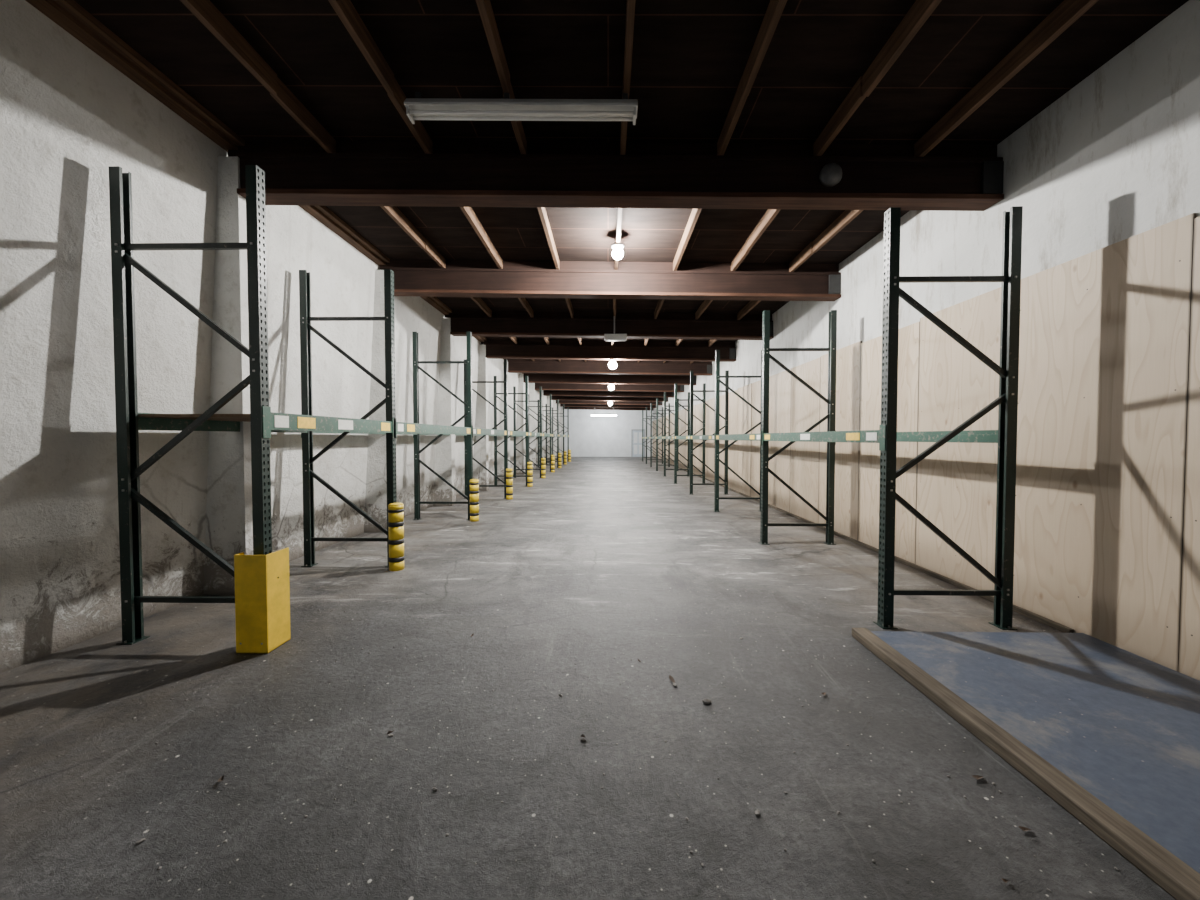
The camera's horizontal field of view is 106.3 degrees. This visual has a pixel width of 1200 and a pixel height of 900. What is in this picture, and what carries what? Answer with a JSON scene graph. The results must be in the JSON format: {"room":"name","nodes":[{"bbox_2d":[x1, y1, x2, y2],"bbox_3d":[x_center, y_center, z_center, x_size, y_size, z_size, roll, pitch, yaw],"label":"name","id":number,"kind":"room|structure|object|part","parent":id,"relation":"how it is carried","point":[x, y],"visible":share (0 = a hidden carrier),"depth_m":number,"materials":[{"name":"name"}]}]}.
{"room":"warehouse","nodes":[
{"label":"warehouse","id":0,"kind":"room"},
{"bbox_2d":[0,0,562,672],"bbox_3d":[-3.534,-1.087,15.542,0.720,4.343,41.000,0,2,1],"label":"wall","id":1,"kind":"structure","parent":0,"point":[68,115],"depth_m":3.74,"materials":[{"name":"white paint"}]},
{"bbox_2d":[25,0,522,373],"bbox_3d":[-3.259,-3.180,15.481,0.210,0.092,41.000,0,2,1],"label":"ceiling beam","id":2,"kind":"structure","parent":1,"relation":"attached to","point":[69,15],"depth_m":3.51,"materials":[{"name":"brown wood"}]},
{"bbox_2d":[0,457,1175,899],"bbox_3d":[0.129,1.157,15.687,8.100,0.150,41.300,0,2,1],"label":"floor","id":3,"kind":"structure","parent":0,"point":[109,788],"depth_m":2.25,"materials":[{"name":"concrete"}]},
{"bbox_2d":[234,547,290,653],"bbox_3d":[-2.419,1.069,3.234,0.229,0.690,0.229,0,2,1],"label":"guard","id":4,"kind":"object","parent":3,"relation":"on","point":[262,583],"visible":1,"depth_m":3.13,"materials":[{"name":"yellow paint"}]},
{"bbox_2d":[109,165,568,644],"bbox_3d":[-2.737,-0.640,15.905,1.100,3.430,25.400,0,2,1],"label":"rack","id":5,"kind":"object","parent":3,"relation":"on","point":[129,421],"visible":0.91,"depth_m":3.31,"materials":[{"name":"green metal"}]},
{"bbox_3d":[-3.454,-0.306,3.285,0.078,3.424,0.082,0,2,1],"label":"upright post","id":6,"kind":"part","parent":5,"relation":"part of","materials":[{"name":"green metal"}]},
{"bbox_3d":[-2.470,-0.305,3.268,0.078,3.424,0.082,0,2,1],"label":"upright post","id":7,"kind":"part","parent":5,"relation":"part of","materials":[{"name":"green metal"}]},
{"bbox_3d":[-3.419,-0.358,5.254,0.078,3.424,0.082,0,2,1],"label":"upright post","id":8,"kind":"part","parent":5,"relation":"part of","materials":[{"name":"green metal"}]},
{"bbox_3d":[-2.434,-0.358,5.237,0.078,3.424,0.082,0,2,1],"label":"upright post","id":9,"kind":"part","parent":5,"relation":"part of","materials":[{"name":"green metal"}]},
{"bbox_3d":[-3.366,-0.438,8.252,0.078,3.424,0.082,0,2,1],"label":"upright post","id":10,"kind":"part","parent":5,"relation":"part of","materials":[{"name":"green metal"}]},
{"bbox_3d":[-3.314,-0.516,11.151,0.078,3.424,0.082,0,2,1],"label":"upright post","id":11,"kind":"part","parent":5,"relation":"part of","materials":[{"name":"green metal"}]},
{"bbox_3d":[-2.381,-0.438,8.235,0.078,3.424,0.082,0,2,1],"label":"upright post","id":12,"kind":"part","parent":5,"relation":"part of","materials":[{"name":"green metal"}]},
{"bbox_3d":[-3.263,-0.593,14.050,0.078,3.424,0.082,0,2,1],"label":"upright post","id":13,"kind":"part","parent":5,"relation":"part of","materials":[{"name":"green metal"}]},
{"bbox_3d":[-2.329,-0.515,11.133,0.078,3.424,0.082,0,2,1],"label":"upright post","id":14,"kind":"part","parent":5,"relation":"part of","materials":[{"name":"green metal"}]},
{"bbox_3d":[-3.211,-0.671,16.948,0.078,3.424,0.082,0,2,1],"label":"upright post","id":15,"kind":"part","parent":5,"relation":"part of","materials":[{"name":"green metal"}]},
{"bbox_3d":[-2.278,-0.593,14.032,0.078,3.424,0.082,0,2,1],"label":"upright post","id":16,"kind":"part","parent":5,"relation":"part of","materials":[{"name":"green metal"}]},
{"bbox_3d":[-3.159,-0.748,19.846,0.078,3.424,0.082,0,2,1],"label":"upright post","id":17,"kind":"part","parent":5,"relation":"part of","materials":[{"name":"green metal"}]},
{"bbox_3d":[-3.108,-0.825,22.745,0.078,3.424,0.082,0,2,1],"label":"upright post","id":18,"kind":"part","parent":5,"relation":"part of","materials":[{"name":"green metal"}]},
{"bbox_3d":[-2.226,-0.670,16.930,0.078,3.424,0.082,0,2,1],"label":"upright post","id":19,"kind":"part","parent":5,"relation":"part of","materials":[{"name":"green metal"}]},
{"bbox_3d":[-3.056,-0.903,25.643,0.078,3.424,0.082,0,2,1],"label":"upright post","id":20,"kind":"part","parent":5,"relation":"part of","materials":[{"name":"green metal"}]},
{"bbox_3d":[-2.175,-0.748,19.829,0.078,3.424,0.082,0,2,1],"label":"upright post","id":21,"kind":"part","parent":5,"relation":"part of","materials":[{"name":"green metal"}]},
{"bbox_3d":[-3.005,-0.980,28.542,0.078,3.424,0.082,0,2,1],"label":"upright post","id":22,"kind":"part","parent":5,"relation":"part of","materials":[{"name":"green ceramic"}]},
{"bbox_3d":[-2.123,-0.825,22.727,0.078,3.424,0.082,0,2,1],"label":"upright post","id":23,"kind":"part","parent":5,"relation":"part of","materials":[{"name":"green metal"}]},
{"bbox_3d":[-2.071,-0.902,25.626,0.078,3.424,0.082,0,2,1],"label":"upright post","id":24,"kind":"part","parent":5,"relation":"part of","materials":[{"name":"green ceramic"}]},
{"bbox_3d":[-2.020,-0.980,28.524,0.078,3.424,0.082,0,2,1],"label":"upright post","id":25,"kind":"part","parent":5,"relation":"part of","materials":[{"name":"green metal"}]},
{"bbox_2d":[388,503,404,570],"bbox_3d":[-2.325,0.986,5.135,0.166,0.755,0.166,0,2,1],"label":"guard","id":26,"kind":"object","parent":3,"relation":"on","point":[395,510],"visible":1,"depth_m":5.07,"materials":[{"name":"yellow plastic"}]},
{"bbox_2d":[469,479,478,521],"bbox_3d":[-2.271,0.906,8.134,0.166,0.755,0.166,0,2,1],"label":"guard","id":27,"kind":"object","parent":3,"relation":"on","point":[474,483],"visible":1,"depth_m":8.07,"materials":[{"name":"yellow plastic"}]},
{"bbox_2d":[506,468,512,499],"bbox_3d":[-2.219,0.828,11.032,0.166,0.755,0.166,0,2,1],"label":"guard","id":28,"kind":"object","parent":3,"relation":"on","point":[509,471],"visible":1,"depth_m":10.96,"materials":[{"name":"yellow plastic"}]},
{"bbox_2d":[527,462,532,486],"bbox_3d":[-2.168,0.751,13.931,0.166,0.755,0.166,0,2,1],"label":"guard","id":29,"kind":"object","parent":3,"relation":"on","point":[529,464],"visible":1,"depth_m":13.87,"materials":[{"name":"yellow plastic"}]},
{"bbox_2d":[541,458,545,477],"bbox_3d":[-2.116,0.673,16.829,0.166,0.755,0.166,0,2,1],"label":"guard","id":30,"kind":"object","parent":3,"relation":"on","point":[543,460],"visible":1,"depth_m":16.77,"materials":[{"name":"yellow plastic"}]},
{"bbox_2d":[551,455,554,471],"bbox_3d":[-2.065,0.596,19.728,0.166,0.755,0.166,0,2,1],"label":"guard","id":31,"kind":"object","parent":3,"relation":"on","point":[552,456],"visible":0.98,"depth_m":19.66,"materials":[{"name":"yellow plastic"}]},
{"bbox_2d":[558,453,561,467],"bbox_3d":[-2.013,0.519,22.626,0.166,0.755,0.166,0,2,1],"label":"guard","id":32,"kind":"object","parent":3,"relation":"on","point":[559,454],"visible":1,"depth_m":22.57,"materials":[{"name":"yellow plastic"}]},
{"bbox_2d":[564,451,566,464],"bbox_3d":[-1.961,0.441,25.525,0.166,0.755,0.166,0,2,1],"label":"guard","id":33,"kind":"object","parent":3,"relation":"on","point":[565,452],"visible":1,"depth_m":25.46,"materials":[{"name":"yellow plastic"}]},
{"bbox_2d":[568,450,570,461],"bbox_3d":[-1.910,0.364,28.423,0.166,0.755,0.166,0,2,1],"label":"guard","id":34,"kind":"object","parent":3,"relation":"on","point":[569,451],"visible":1,"depth_m":28.36,"materials":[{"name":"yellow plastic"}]},
{"bbox_2d":[42,534,1118,891],"bbox_3d":[-0.164,1.389,3.840,4.738,0.031,6.385,0,2,1],"label":"debris","id":35,"kind":"object","parent":3,"relation":"on","point":[706,701],"visible":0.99,"depth_m":2.22,"materials":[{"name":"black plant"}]},
{"bbox_2d":[642,206,1022,629],"bbox_3d":[2.968,-0.570,16.140,1.040,3.277,25.330,0,2,1],"label":"rack","id":36,"kind":"object","parent":3,"relation":"on","point":[887,436],"visible":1,"depth_m":3.57,"materials":[{"name":"green metal"}]},
{"bbox_3d":[2.730,-0.909,28.742,0.078,3.271,0.082,0,2,1],"label":"upright post","id":37,"kind":"part","parent":36,"relation":"part of","materials":[{"name":"green metal"}]},
{"bbox_3d":[2.680,-0.835,25.943,0.078,3.271,0.082,0,2,1],"label":"upright post","id":38,"kind":"part","parent":36,"relation":"part of","materials":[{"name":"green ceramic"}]},
{"bbox_3d":[2.630,-0.760,23.145,0.078,3.271,0.082,0,2,1],"label":"upright post","id":39,"kind":"part","parent":36,"relation":"part of","materials":[{"name":"green metal"}]},
{"bbox_3d":[2.580,-0.685,20.346,0.078,3.271,0.082,0,2,1],"label":"upright post","id":40,"kind":"part","parent":36,"relation":"part of","materials":[{"name":"green metal"}]},
{"bbox_3d":[3.605,-0.834,25.927,0.078,3.271,0.082,0,2,1],"label":"upright post","id":41,"kind":"part","parent":36,"relation":"part of","materials":[{"name":"green metal"}]},
{"bbox_3d":[2.530,-0.610,17.548,0.078,3.271,0.082,0,2,1],"label":"upright post","id":42,"kind":"part","parent":36,"relation":"part of","materials":[{"name":"green metal"}]},
{"bbox_3d":[3.555,-0.759,23.128,0.078,3.271,0.082,0,2,1],"label":"upright post","id":43,"kind":"part","parent":36,"relation":"part of","materials":[{"name":"green metal"}]},
{"bbox_3d":[2.481,-0.536,14.749,0.078,3.271,0.082,0,2,1],"label":"upright post","id":44,"kind":"part","parent":36,"relation":"part of","materials":[{"name":"green metal"}]},
{"bbox_3d":[3.505,-0.685,20.330,0.078,3.271,0.082,0,2,1],"label":"upright post","id":45,"kind":"part","parent":36,"relation":"part of","materials":[{"name":"green metal"}]},
{"bbox_3d":[3.455,-0.610,17.531,0.078,3.271,0.082,0,2,1],"label":"upright post","id":46,"kind":"part","parent":36,"relation":"part of","materials":[{"name":"green metal"}]},
{"bbox_3d":[2.431,-0.461,11.951,0.078,3.271,0.082,0,2,1],"label":"upright post","id":47,"kind":"part","parent":36,"relation":"part of","materials":[{"name":"green metal"}]},
{"bbox_3d":[3.405,-0.535,14.733,0.078,3.271,0.082,0,2,1],"label":"upright post","id":48,"kind":"part","parent":36,"relation":"part of","materials":[{"name":"green metal"}]},
{"bbox_3d":[2.381,-0.386,9.152,0.078,3.271,0.082,0,2,1],"label":"upright post","id":49,"kind":"part","parent":36,"relation":"part of","materials":[{"name":"green metal"}]},
{"bbox_3d":[3.356,-0.460,11.934,0.078,3.271,0.082,0,2,1],"label":"upright post","id":50,"kind":"part","parent":36,"relation":"part of","materials":[{"name":"green metal"}]},
{"bbox_3d":[3.306,-0.386,9.136,0.078,3.271,0.082,0,2,1],"label":"upright post","id":51,"kind":"part","parent":36,"relation":"part of","materials":[{"name":"green metal"}]},
{"bbox_3d":[2.331,-0.311,6.354,0.078,3.271,0.082,0,2,1],"label":"upright post","id":52,"kind":"part","parent":36,"relation":"part of","materials":[{"name":"green metal"}]},
{"bbox_3d":[3.256,-0.311,6.337,0.078,3.271,0.082,0,2,1],"label":"upright post","id":53,"kind":"part","parent":36,"relation":"part of","materials":[{"name":"green metal"}]},
{"bbox_3d":[2.281,-0.237,3.555,0.078,3.271,0.082,0,2,1],"label":"upright post","id":54,"kind":"part","parent":36,"relation":"part of","materials":[{"name":"green metal"}]},
{"bbox_3d":[3.206,-0.236,3.538,0.078,3.271,0.082,0,2,1],"label":"upright post","id":55,"kind":"part","parent":36,"relation":"part of","materials":[{"name":"green metal"}]},
{"bbox_2d":[972,775,982,779],"bbox_3d":[1.662,1.436,1.978,0.070,0.016,0.023,0,2,-15],"label":"fallen leaf","id":56,"kind":"object","parent":3,"relation":"on","point":[977,777],"visible":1,"depth_m":1.98,"materials":[{"name":"brown plant"}]},
{"bbox_2d":[852,628,1199,899],"bbox_3d":[2.676,1.486,-0.758,1.700,0.070,8.300,0,2,1],"label":"platform","id":57,"kind":"object","parent":3,"relation":"on","point":[1109,733],"visible":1,"depth_m":2.31,"materials":[{"name":"blue wood"}]},
{"bbox_2d":[560,404,655,407],"bbox_3d":[0.565,-3.353,32.507,7.170,0.659,0.220,0,2,1],"label":"roof beam","id":58,"kind":"structure","parent":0,"point":[561,405],"depth_m":32.43,"materials":[{"name":"brown wood"}]},
{"bbox_2d":[564,409,652,456],"bbox_3d":[0.543,-1.639,36.090,8.000,4.350,0.250,0,2,1],"label":"wall","id":59,"kind":"structure","parent":0,"point":[589,436],"depth_m":35.98,"materials":[{"name":"paint"}]},
{"bbox_2d":[632,430,643,456],"bbox_3d":[3.040,-0.509,35.921,0.900,2.100,0.060,0,2,1],"label":"door","id":60,"kind":"structure","parent":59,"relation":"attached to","point":[636,434],"depth_m":35.90,"materials":[{"name":"paint"}]},
{"bbox_2d":[631,429,644,456],"bbox_3d":[3.040,-0.549,35.910,1.060,2.180,0.080,0,2,1],"label":"frame","id":61,"kind":"object","parent":59,"relation":"attached to","point":[631,429],"visible":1,"depth_m":35.87,"materials":[{"name":"paint"}]},
{"bbox_2d":[481,339,735,361],"bbox_3d":[0.212,-2.824,12.707,7.170,0.659,0.220,0,2,1],"label":"roof beam","id":62,"kind":"structure","parent":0,"point":[495,348],"depth_m":12.65,"materials":[{"name":"brown wood"}]},
{"bbox_2d":[543,390,673,397],"bbox_3d":[0.414,-3.126,24.022,7.170,0.659,0.220,0,2,1],"label":"roof beam","id":63,"kind":"structure","parent":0,"point":[545,392],"depth_m":23.95,"materials":[{"name":"brown wood"}]},
{"bbox_2d":[445,310,772,339],"bbox_3d":[0.162,-2.748,9.879,7.170,0.659,0.220,0,2,1],"label":"roof beam","id":64,"kind":"structure","parent":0,"point":[708,326],"depth_m":9.82,"materials":[{"name":"brown wood"}]},
{"bbox_2d":[556,400,661,404],"bbox_3d":[0.515,-3.277,29.679,7.170,0.659,0.220,0,2,1],"label":"roof beam","id":65,"kind":"structure","parent":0,"point":[560,401],"depth_m":29.60,"materials":[{"name":"brown wood"}]},
{"bbox_2d":[564,407,653,410],"bbox_3d":[0.616,-3.428,35.336,7.170,0.659,0.220,0,2,1],"label":"roof beam","id":66,"kind":"structure","parent":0,"point":[587,408],"depth_m":35.27,"materials":[{"name":"brown wood"}]},
{"bbox_2d":[523,373,695,384],"bbox_3d":[0.313,-2.975,18.364,7.170,0.659,0.220,0,2,1],"label":"roof beam","id":67,"kind":"structure","parent":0,"point":[532,377],"depth_m":18.29,"materials":[{"name":"brown wood"}]},
{"bbox_2d":[535,383,683,391],"bbox_3d":[0.364,-3.051,21.193,7.170,0.659,0.220,0,2,1],"label":"roof beam","id":68,"kind":"structure","parent":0,"point":[545,386],"depth_m":21.12,"materials":[{"name":"brown wood"}]},
{"bbox_2d":[379,259,840,300],"bbox_3d":[0.112,-2.673,7.050,7.170,0.659,0.220,0,2,1],"label":"roof beam","id":69,"kind":"structure","parent":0,"point":[414,278],"depth_m":6.99,"materials":[{"name":"brown wood"}]},
{"bbox_2d":[507,359,712,375],"bbox_3d":[0.263,-2.900,15.536,7.170,0.659,0.220,0,2,1],"label":"roof beam","id":70,"kind":"structure","parent":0,"point":[626,367],"depth_m":15.47,"materials":[{"name":"brown wood"}]},
{"bbox_2d":[552,396,667,401],"bbox_3d":[0.464,-3.202,26.850,7.170,0.659,0.220,0,2,1],"label":"roof beam","id":71,"kind":"structure","parent":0,"point":[578,398],"depth_m":26.78,"materials":[{"name":"brown wood"}]},
{"bbox_2d":[228,141,1003,210],"bbox_3d":[0.061,-2.597,4.222,7.170,0.659,0.220,0,2,1],"label":"roof beam","id":72,"kind":"structure","parent":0,"point":[950,177],"depth_m":4.16,"materials":[{"name":"brown wood"}]},
{"bbox_2d":[74,0,1188,341],"bbox_3d":[0.129,-3.209,15.570,8.300,0.221,41.300,0,2,1],"label":"ceiling","id":73,"kind":"structure","parent":0,"point":[690,58],"depth_m":3.43,"materials":[{"name":"brown wood"}]},
{"bbox_2d":[591,408,616,415],"bbox_3d":[0.303,-3.048,33.791,2.000,0.970,0.120,0,2,1],"label":"light","id":74,"kind":"object","parent":73,"relation":"hanging from","point":[613,414],"visible":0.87,"depth_m":33.76,"materials":[{"name":"white plastic"}]},
{"bbox_2d":[180,0,1098,362],"bbox_3d":[0.406,-3.086,15.418,5.468,0.243,41.000,0,2,1],"label":"ceiling joists","id":75,"kind":"structure","parent":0,"point":[1067,12],"depth_m":3.38,"materials":[{"name":"brown wood"}]},
{"bbox_2d":[404,92,637,124],"bbox_3d":[-0.593,-2.611,3.423,1.750,0.223,0.140,0,2,1],"label":"light","id":76,"kind":"object","parent":75,"relation":"hanging from","point":[417,108],"visible":1,"depth_m":3.39,"materials":[{"name":"white metal"}]},
{"bbox_2d":[608,383,613,389],"bbox_3d":[0.458,-2.569,18.373,0.240,0.275,0.234,0,2,1],"label":"ceiling lamp","id":77,"kind":"object","parent":75,"relation":"hanging from","point":[610,387],"visible":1,"depth_m":18.29,"materials":[{"name":"white glass"}]},
{"bbox_2d":[608,359,616,368],"bbox_3d":[0.357,-2.418,12.716,0.240,0.275,0.234,0,2,1],"label":"ceiling lamp","id":78,"kind":"object","parent":75,"relation":"hanging from","point":[612,364],"visible":1,"depth_m":12.64,"materials":[{"name":"white glass"}]},
{"bbox_2d":[604,316,626,340],"bbox_3d":[0.333,-2.598,9.620,0.480,0.520,0.180,0,2,1],"label":"pendant light","id":79,"kind":"object","parent":75,"relation":"attached to","point":[607,337],"visible":1,"depth_m":9.54,"materials":[{"name":"white plastic"}]},
{"bbox_2d":[611,243,623,259],"bbox_3d":[0.239,-2.668,6.078,0.180,0.185,0.180,0,2,1],"label":"ceiling lamp","id":80,"kind":"object","parent":75,"relation":"attached to","point":[617,253],"visible":1,"depth_m":6.03,"materials":[{"name":"white glass"}]},
{"bbox_3d":[0.239,-2.651,6.078,0.150,0.150,0.146,0,2,1],"label":"globe","id":81,"kind":"part","parent":80,"relation":"part of","materials":[{"name":"white glass"}]},
{"bbox_2d":[819,163,841,186],"bbox_3d":[2.094,-2.494,4.069,0.200,0.200,0.095,0,2,1],"label":"bell","id":82,"kind":"object","parent":75,"relation":"attached to","point":[830,175],"visible":1,"depth_m":4.04,"materials":[{"name":"grey metal"}]},
{"bbox_2d":[653,0,1199,632],"bbox_3d":[3.995,-1.047,15.409,0.300,4.270,41.000,0,2,1],"label":"wall","id":83,"kind":"structure","parent":0,"point":[1115,158],"depth_m":3.54,"materials":[{"name":"white paint"}]},
{"bbox_2d":[652,456,1073,632],"bbox_3d":[3.878,0.952,19.692,0.035,0.045,32.550,0,2,1],"label":"baseboard","id":84,"kind":"structure","parent":83,"relation":"attached to","point":[1024,612],"depth_m":4.80,"materials":[{"name":"beige wood"}]},
{"bbox_2d":[652,213,1199,680],"bbox_3d":[3.842,-0.368,15.933,0.026,2.845,40.742,0,2,1],"label":"lining","id":85,"kind":"object","parent":83,"relation":"attached to","point":[1107,538],"visible":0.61,"depth_m":3.53,"materials":[{"name":"beige wood"}]}
]}

